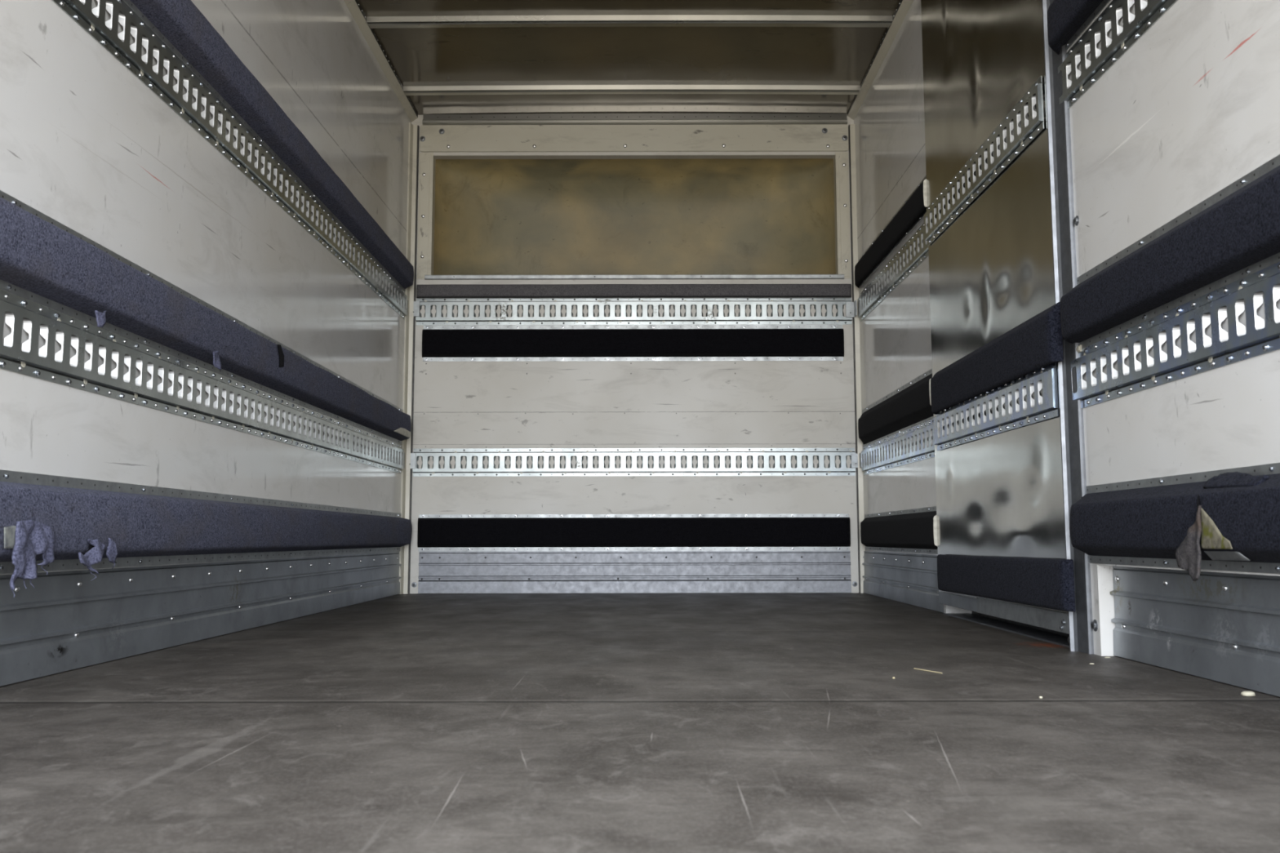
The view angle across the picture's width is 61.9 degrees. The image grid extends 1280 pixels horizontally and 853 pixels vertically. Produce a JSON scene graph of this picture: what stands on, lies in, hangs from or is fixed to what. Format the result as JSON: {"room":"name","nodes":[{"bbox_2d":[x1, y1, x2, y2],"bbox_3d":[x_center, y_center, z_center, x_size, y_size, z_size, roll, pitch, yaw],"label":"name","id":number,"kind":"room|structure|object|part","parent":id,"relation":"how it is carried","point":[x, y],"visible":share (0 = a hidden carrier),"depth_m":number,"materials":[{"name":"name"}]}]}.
{"room":"moving truck interior","nodes":[
{"label":"moving truck interior","id":0,"kind":"room"},
{"bbox_2d":[0,0,411,574],"bbox_3d":[-1.114,-0.636,2.429,0.129,2.274,5.200,0,-6,0],"label":"wall","id":1,"kind":"structure","parent":0,"point":[86,144],"depth_m":2.62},
{"bbox_2d":[0,288,351,459],"bbox_3d":[-1.050,-0.173,1.642,0.012,0.149,4.630,0,-6,-1],"label":"track","id":2,"kind":"object","parent":1,"relation":"attached to","point":[88,376],"visible":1,"depth_m":2.26,"materials":[{"name":"metal"}]},
{"bbox_2d":[0,551,401,686],"bbox_3d":[-1.087,0.372,2.070,0.012,0.188,5.635,0,-6,0],"label":"kick plate","id":3,"kind":"object","parent":1,"relation":"attached to","point":[69,620],"visible":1,"depth_m":2.41,"materials":[{"name":"metal"}]},
{"bbox_2d":[51,0,355,272],"bbox_3d":[-1.051,-0.851,1.710,0.012,0.195,4.625,0,-6,-1],"label":"track","id":4,"kind":"object","parent":1,"relation":"attached to","point":[93,23],"visible":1,"depth_m":2.56,"materials":[{"name":"metal"}]},
{"bbox_2d":[0,190,411,444],"bbox_3d":[-1.032,-0.269,2.120,0.057,0.196,5.560,0,-6,-1],"label":"pad","id":5,"kind":"object","parent":1,"relation":"attached to","point":[45,262],"visible":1,"depth_m":2.26,"materials":[{"name":"grey fabric"}]},
{"bbox_2d":[0,469,412,597],"bbox_3d":[-1.023,0.209,2.090,0.073,0.206,5.600,0,-6,-1],"label":"pad","id":6,"kind":"object","parent":1,"relation":"attached to","point":[48,522],"visible":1,"depth_m":2.26,"materials":[{"name":"black fabric"}]},
{"bbox_2d":[123,0,413,292],"bbox_3d":[-1.034,-0.952,2.191,0.054,0.221,5.560,0,-6,-1],"label":"pad","id":7,"kind":"object","parent":1,"relation":"attached to","point":[180,24],"visible":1,"depth_m":2.90,"materials":[{"name":"black fabric"}]},
{"bbox_2d":[347,425,404,473],"bbox_3d":[-1.078,0.104,4.407,0.012,0.133,0.923,0,-6,-1],"label":"track","id":8,"kind":"object","parent":1,"relation":"attached to","point":[358,454],"visible":1,"depth_m":4.34,"materials":[{"name":"metal"}]},
{"bbox_2d":[352,240,407,319],"bbox_3d":[-1.079,-0.600,4.478,0.012,0.142,0.928,0,-6,-1],"label":"track","id":9,"kind":"object","parent":1,"relation":"attached to","point":[370,279],"visible":0.99,"depth_m":4.41,"materials":[{"name":"metal"}]},
{"bbox_2d":[343,0,417,122],"bbox_3d":[-1.049,-1.684,2.534,0.032,0.168,5.190,0,-6,-1],"label":"trim","id":10,"kind":"structure","parent":1,"relation":"attached to","point":[354,7],"depth_m":4.39,"materials":[{"name":"beige paint"}]},
{"bbox_2d":[399,122,419,594],"bbox_3d":[-1.084,-0.337,4.956,0.056,2.205,0.051,0,-6,0],"label":"trim","id":11,"kind":"structure","parent":1,"relation":"attached to","point":[413,129],"depth_m":4.96,"materials":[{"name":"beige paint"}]},
{"bbox_2d":[403,453,415,468],"bbox_3d":[-1.058,0.155,4.891,0.050,0.071,0.046,0,-6,0],"label":"bracket","id":12,"kind":"object","parent":1,"relation":"attached to","point":[412,464],"visible":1,"depth_m":4.91,"materials":[{"name":"metal"}]},
{"bbox_2d":[406,300,419,316],"bbox_3d":[-1.057,-0.552,4.965,0.054,0.071,0.046,0,-6,0],"label":"bracket","id":13,"kind":"object","parent":1,"relation":"attached to","point":[416,304],"visible":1,"depth_m":4.98,"materials":[{"name":"metal"}]},
{"bbox_2d":[357,0,900,115],"bbox_3d":[-0.014,-1.734,2.544,2.240,0.159,5.200,0,-6,0],"label":"ceiling","id":14,"kind":"structure","parent":0,"point":[515,55],"depth_m":4.44,"materials":[{"name":"grey metal"}]},
{"bbox_2d":[366,15,893,28],"bbox_3d":[-0.040,-1.565,4.129,2.022,0.030,0.060,0,-6,0],"label":"ceiling beam","id":15,"kind":"structure","parent":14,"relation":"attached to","point":[480,21],"depth_m":4.10,"materials":[{"name":"grey metal"}]},
{"bbox_2d":[403,84,860,95],"bbox_3d":[-0.037,-1.508,4.792,2.041,0.030,0.060,0,-6,0],"label":"ceiling beam","id":16,"kind":"structure","parent":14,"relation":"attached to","point":[548,89],"depth_m":4.76,"materials":[{"name":"grey metal"}]},
{"bbox_2d":[409,113,858,593],"bbox_3d":[-0.012,-0.358,5.228,2.200,2.300,0.486,0,-6,0],"label":"wall","id":17,"kind":"structure","parent":0,"point":[632,404],"depth_m":4.98,"materials":[{"name":"metal"}]},
{"bbox_2d":[411,582,417,587],"bbox_3d":[-1.030,0.722,4.867,0.024,0.024,0.007,0,-6,0],"label":"bolt","id":18,"kind":"object","parent":17,"relation":"attached to","point":[414,584],"visible":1,"depth_m":4.87,"materials":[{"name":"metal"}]},
{"bbox_2d":[417,152,435,279],"bbox_3d":[-1.016,-0.995,5.069,0.067,0.612,0.064,0,-6,0],"label":"stile","id":19,"kind":"object","parent":17,"relation":"attached to","point":[426,206],"visible":1,"depth_m":5.05,"materials":[{"name":"beige paint"}]},
{"bbox_2d":[422,324,844,361],"bbox_3d":[-0.033,-0.392,4.964,1.969,0.171,0.046,0,-6,0],"label":"pad","id":20,"kind":"object","parent":17,"relation":"attached to","point":[455,343],"visible":1,"depth_m":4.95,"materials":[{"name":"black fabric"}]},
{"bbox_2d":[412,448,855,476],"bbox_3d":[-0.027,0.164,4.923,2.040,0.129,0.012,0,-6,0],"label":"track","id":21,"kind":"object","parent":17,"relation":"attached to","point":[810,469],"visible":1,"depth_m":4.92,"materials":[{"name":"metal"}]},
{"bbox_2d":[417,513,850,551],"bbox_3d":[-0.028,0.484,4.872,1.982,0.169,0.047,0,-6,0],"label":"pad","id":22,"kind":"object","parent":17,"relation":"attached to","point":[806,531],"visible":1,"depth_m":4.85,"materials":[{"name":"black fabric"}]},
{"bbox_2d":[415,297,852,325],"bbox_3d":[-0.028,-0.540,4.997,2.040,0.129,0.012,0,-6,0],"label":"track","id":23,"kind":"object","parent":17,"relation":"attached to","point":[785,302],"visible":1,"depth_m":5.00,"materials":[{"name":"metal"}]},
{"bbox_2d":[416,284,851,297],"bbox_3d":[-0.028,-0.637,4.992,2.040,0.066,0.042,0,-6,0],"label":"pad","id":24,"kind":"object","parent":17,"relation":"attached to","point":[447,291],"visible":1,"depth_m":4.97,"materials":[{"name":"grey fabric"}]},
{"bbox_2d":[419,124,848,152],"bbox_3d":[-0.029,-1.372,5.080,2.040,0.130,0.020,0,-6,0],"label":"header panel","id":25,"kind":"object","parent":17,"relation":"attached to","point":[433,138],"depth_m":5.08,"materials":[{"name":"beige paint"}]},
{"bbox_2d":[424,274,844,279],"bbox_3d":[-0.026,-0.702,5.013,1.969,0.021,0.015,0,-6,0],"label":"strip","id":26,"kind":"object","parent":17,"relation":"attached to","point":[622,276],"visible":1,"depth_m":5.01,"materials":[{"name":"metal"}]},
{"bbox_2d":[417,551,851,593],"bbox_3d":[-0.024,0.664,4.871,1.972,0.188,0.012,0,-6,0],"label":"kick plate","id":27,"kind":"object","parent":17,"relation":"attached to","point":[478,571],"visible":1,"depth_m":4.87,"materials":[{"name":"metal"}]},
{"bbox_2d":[422,113,847,124],"bbox_3d":[-0.024,-1.465,5.087,2.020,0.052,0.026,0,-6,0],"label":"trim","id":28,"kind":"structure","parent":17,"relation":"attached to","point":[759,118],"depth_m":5.09,"materials":[{"name":"metal"}]},
{"bbox_2d":[833,152,850,278],"bbox_3d":[0.961,-0.998,5.069,0.061,0.612,0.064,0,-6,0],"label":"stile","id":29,"kind":"object","parent":17,"relation":"attached to","point":[841,172],"visible":0.99,"depth_m":5.05,"materials":[{"name":"beige paint"}]},
{"bbox_2d":[852,581,857,586],"bbox_3d":[0.980,0.718,4.867,0.024,0.024,0.007,0,-6,0],"label":"bolt","id":30,"kind":"object","parent":17,"relation":"attached to","point":[854,583],"visible":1,"depth_m":4.87,"materials":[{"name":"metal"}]},
{"bbox_2d":[848,124,865,593],"bbox_3d":[1.044,-0.341,4.956,0.088,2.205,0.051,0,-6,0],"label":"trim","id":31,"kind":"structure","parent":17,"relation":"attached to","point":[852,139],"depth_m":4.96,"materials":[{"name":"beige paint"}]},
{"bbox_2d":[0,592,1279,852],"bbox_3d":[-0.011,0.525,2.333,2.400,0.060,5.250,0,-6,0],"label":"floor","id":32,"kind":"structure","parent":0,"point":[729,722],"depth_m":1.35,"materials":[{"name":"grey wood"}]},
{"bbox_2d":[913,667,942,673],"bbox_3d":[0.539,0.457,1.999,0.002,0.002,0.079,3,-7,-25],"label":"straw fibre","id":33,"kind":"object","parent":32,"relation":"on","point":[913,668],"visible":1,"depth_m":2.00,"materials":[{"name":"beige"}]},
{"bbox_2d":[943,613,1069,648],"bbox_3d":[1.024,0.554,2.941,0.079,0.004,1.127,0,-6,1],"label":"threshold","id":34,"kind":"object","parent":32,"relation":"on","point":[1044,636],"visible":0.64,"depth_m":2.88,"materials":[{"name":"metal"}]},
{"bbox_2d":[1240,690,1255,696],"bbox_3d":[0.965,0.423,1.692,0.022,0.006,0.016,0,-6,0],"label":"chip","id":35,"kind":"object","parent":32,"relation":"on","point":[1245,692],"visible":1,"depth_m":1.69,"materials":[{"name":"beige"}]},
{"bbox_2d":[853,0,1279,656],"bbox_3d":[1.025,-0.640,2.429,0.140,2.274,5.201,0,-6,1],"label":"wall","id":36,"kind":"structure","parent":0,"point":[1191,108],"depth_m":2.07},
{"bbox_2d":[845,300,857,317],"bbox_3d":[0.983,-0.548,4.965,0.042,0.071,0.046,0,-6,0],"label":"bracket","id":37,"kind":"object","parent":36,"relation":"attached to","point":[851,307],"visible":1,"depth_m":4.98,"materials":[{"name":"metal"}]},
{"bbox_2d":[847,0,913,119],"bbox_3d":[0.957,-1.681,2.533,0.032,0.180,5.191,0,-6,1],"label":"trim","id":38,"kind":"structure","parent":36,"relation":"attached to","point":[904,6],"depth_m":4.38,"materials":[{"name":"beige paint"}]},
{"bbox_2d":[854,175,927,288],"bbox_3d":[0.993,-0.760,4.305,0.033,0.173,1.346,0,-6,1],"label":"pad","id":39,"kind":"object","parent":36,"relation":"attached to","point":[913,209],"visible":0.95,"depth_m":4.12,"materials":[{"name":"black fabric"}]},
{"bbox_2d":[851,418,934,475],"bbox_3d":[0.985,0.096,4.231,0.051,0.141,1.372,0,-6,1],"label":"track","id":40,"kind":"object","parent":36,"relation":"attached to","point":[926,450],"depth_m":4.13,"materials":[{"name":"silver metal"}]},
{"bbox_3d":[0.993,0.155,4.891,0.040,0.066,0.046,0,-6,0],"label":"corner bracket","id":41,"kind":"part","parent":40,"relation":"part of","materials":[{"name":"silver metal"}]},
{"bbox_2d":[857,223,928,321],"bbox_3d":[1.003,-0.604,4.283,0.012,0.156,1.330,0,-6,1],"label":"track","id":42,"kind":"object","parent":36,"relation":"attached to","point":[917,257],"visible":0.96,"depth_m":4.19,"materials":[{"name":"metal"}]},
{"bbox_2d":[857,368,933,446],"bbox_3d":[0.994,-0.051,4.231,0.033,0.190,1.346,0,-6,1],"label":"pad","id":43,"kind":"object","parent":36,"relation":"attached to","point":[909,406],"visible":0.97,"depth_m":4.07,"materials":[{"name":"black fabric"}]},
{"bbox_2d":[860,506,937,554],"bbox_3d":[0.995,0.410,4.182,0.032,0.160,1.346,0,-6,1],"label":"pad","id":44,"kind":"object","parent":36,"relation":"attached to","point":[913,530],"visible":0.98,"depth_m":4.00,"materials":[{"name":"black fabric"}]},
{"bbox_2d":[862,551,943,612],"bbox_3d":[1.015,0.591,4.197,0.012,0.188,1.358,0,-6,0],"label":"kick plate","id":45,"kind":"object","parent":36,"relation":"attached to","point":[911,579],"visible":0.91,"depth_m":4.10,"materials":[{"name":"metal"}]},
{"bbox_2d":[920,0,1069,642],"bbox_3d":[0.970,-0.536,3.034,0.028,2.176,1.129,0,-6,1],"label":"door","id":46,"kind":"structure","parent":36,"relation":"in","point":[991,272],"depth_m":2.93,"materials":[{"name":"metal"}]},
{"bbox_2d":[924,75,1044,246],"bbox_3d":[0.955,-0.718,3.061,0.012,0.149,1.090,0,-6,1],"label":"track","id":47,"kind":"object","parent":46,"relation":"attached to","point":[1030,128],"visible":1,"depth_m":2.90,"materials":[{"name":"metal"}]},
{"bbox_2d":[933,362,1058,450],"bbox_3d":[0.956,-0.036,2.960,0.012,0.137,1.060,0,-6,1],"label":"track","id":48,"kind":"object","parent":46,"relation":"attached to","point":[1038,409],"visible":0.96,"depth_m":2.80,"materials":[{"name":"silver metal"}]},
{"bbox_2d":[930,301,1063,414],"bbox_3d":[0.947,-0.161,2.944,0.028,0.145,1.087,0,-6,1],"label":"pad","id":49,"kind":"object","parent":46,"relation":"attached to","point":[1036,343],"visible":0.99,"depth_m":2.74,"materials":[{"name":"black fabric"}]},
{"bbox_2d":[937,554,1075,612],"bbox_3d":[0.949,0.408,2.879,0.024,0.120,1.092,0,-6,1],"label":"pad","id":50,"kind":"object","parent":46,"relation":"attached to","point":[1046,583],"visible":1,"depth_m":2.67,"materials":[{"name":"black fabric"}]},
{"bbox_2d":[972,611,1069,636],"bbox_3d":[1.089,-0.562,3.040,0.035,2.246,1.171,0,-6,1],"label":"trim","id":51,"kind":"structure","parent":36,"relation":"attached to","point":[1061,633],"depth_m":2.98,"materials":[{"name":"metal"}]},
{"bbox_2d":[1041,0,1093,653],"bbox_3d":[0.962,-0.597,2.441,0.028,2.190,0.065,0,-6,0],"label":"post","id":52,"kind":"object","parent":36,"relation":"attached to","point":[1060,153],"visible":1,"depth_m":2.40,"materials":[{"name":"metal"}]},
{"bbox_2d":[1073,215,1079,225],"bbox_3d":[0.971,-0.459,2.378,0.007,0.022,0.022,0,-6,0],"label":"bolt","id":53,"kind":"object","parent":36,"relation":"attached to","point":[1076,220],"visible":1,"depth_m":2.37,"materials":[{"name":"metal"}]},
{"bbox_2d":[1047,0,1111,55],"bbox_3d":[0.919,-1.057,0.948,0.052,0.205,3.066,0,-6,1],"label":"pad","id":54,"kind":"object","parent":36,"relation":"attached to","point":[1067,20],"visible":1,"depth_m":2.33,"materials":[{"name":"black fabric"}]},
{"bbox_2d":[1090,619,1097,631],"bbox_3d":[0.972,0.426,2.286,0.007,0.025,0.025,0,-6,0],"label":"bolt","id":55,"kind":"object","parent":36,"relation":"attached to","point":[1094,624],"visible":1,"depth_m":2.28,"materials":[{"name":"metal"}]},
{"bbox_2d":[1057,0,1177,108],"bbox_3d":[0.940,-0.911,0.942,0.012,0.191,3.086,0,-6,1],"label":"track","id":56,"kind":"object","parent":36,"relation":"attached to","point":[1146,15],"visible":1,"depth_m":2.20,"materials":[{"name":"metal"}]},
{"bbox_2d":[1060,154,1279,349],"bbox_3d":[0.920,-0.397,0.876,0.052,0.180,3.061,0,-6,1],"label":"pad","id":57,"kind":"object","parent":36,"relation":"attached to","point":[1232,235],"visible":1,"depth_m":1.82,"materials":[{"name":"black fabric"}]},
{"bbox_2d":[1069,462,1279,581],"bbox_3d":[0.910,0.064,0.826,0.074,0.182,3.057,0,-6,1],"label":"pad","id":58,"kind":"object","parent":36,"relation":"attached to","point":[1228,519],"visible":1,"depth_m":1.79,"materials":[{"name":"black fabric"}]},
{"bbox_2d":[1071,262,1279,408],"bbox_3d":[0.941,-0.256,0.867,0.012,0.138,3.073,0,-6,1],"label":"track","id":59,"kind":"object","parent":36,"relation":"attached to","point":[1193,358],"visible":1,"depth_m":1.86,"materials":[{"name":"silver metal"}]},
{"bbox_2d":[1075,344,1081,352],"bbox_3d":[0.969,-0.171,2.358,0.006,0.015,0.020,0,-6,0],"label":"clip","id":60,"kind":"object","parent":59,"relation":"attached to","point":[1078,348],"visible":1,"depth_m":2.35,"materials":[{"name":"beige paint"}]},
{"bbox_2d":[1110,565,1279,696],"bbox_3d":[0.997,0.232,0.766,0.012,0.188,3.012,0,-6,0],"label":"kick plate","id":61,"kind":"object","parent":36,"relation":"attached to","point":[1222,627],"visible":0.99,"depth_m":1.90,"materials":[{"name":"metal"}]}
]}

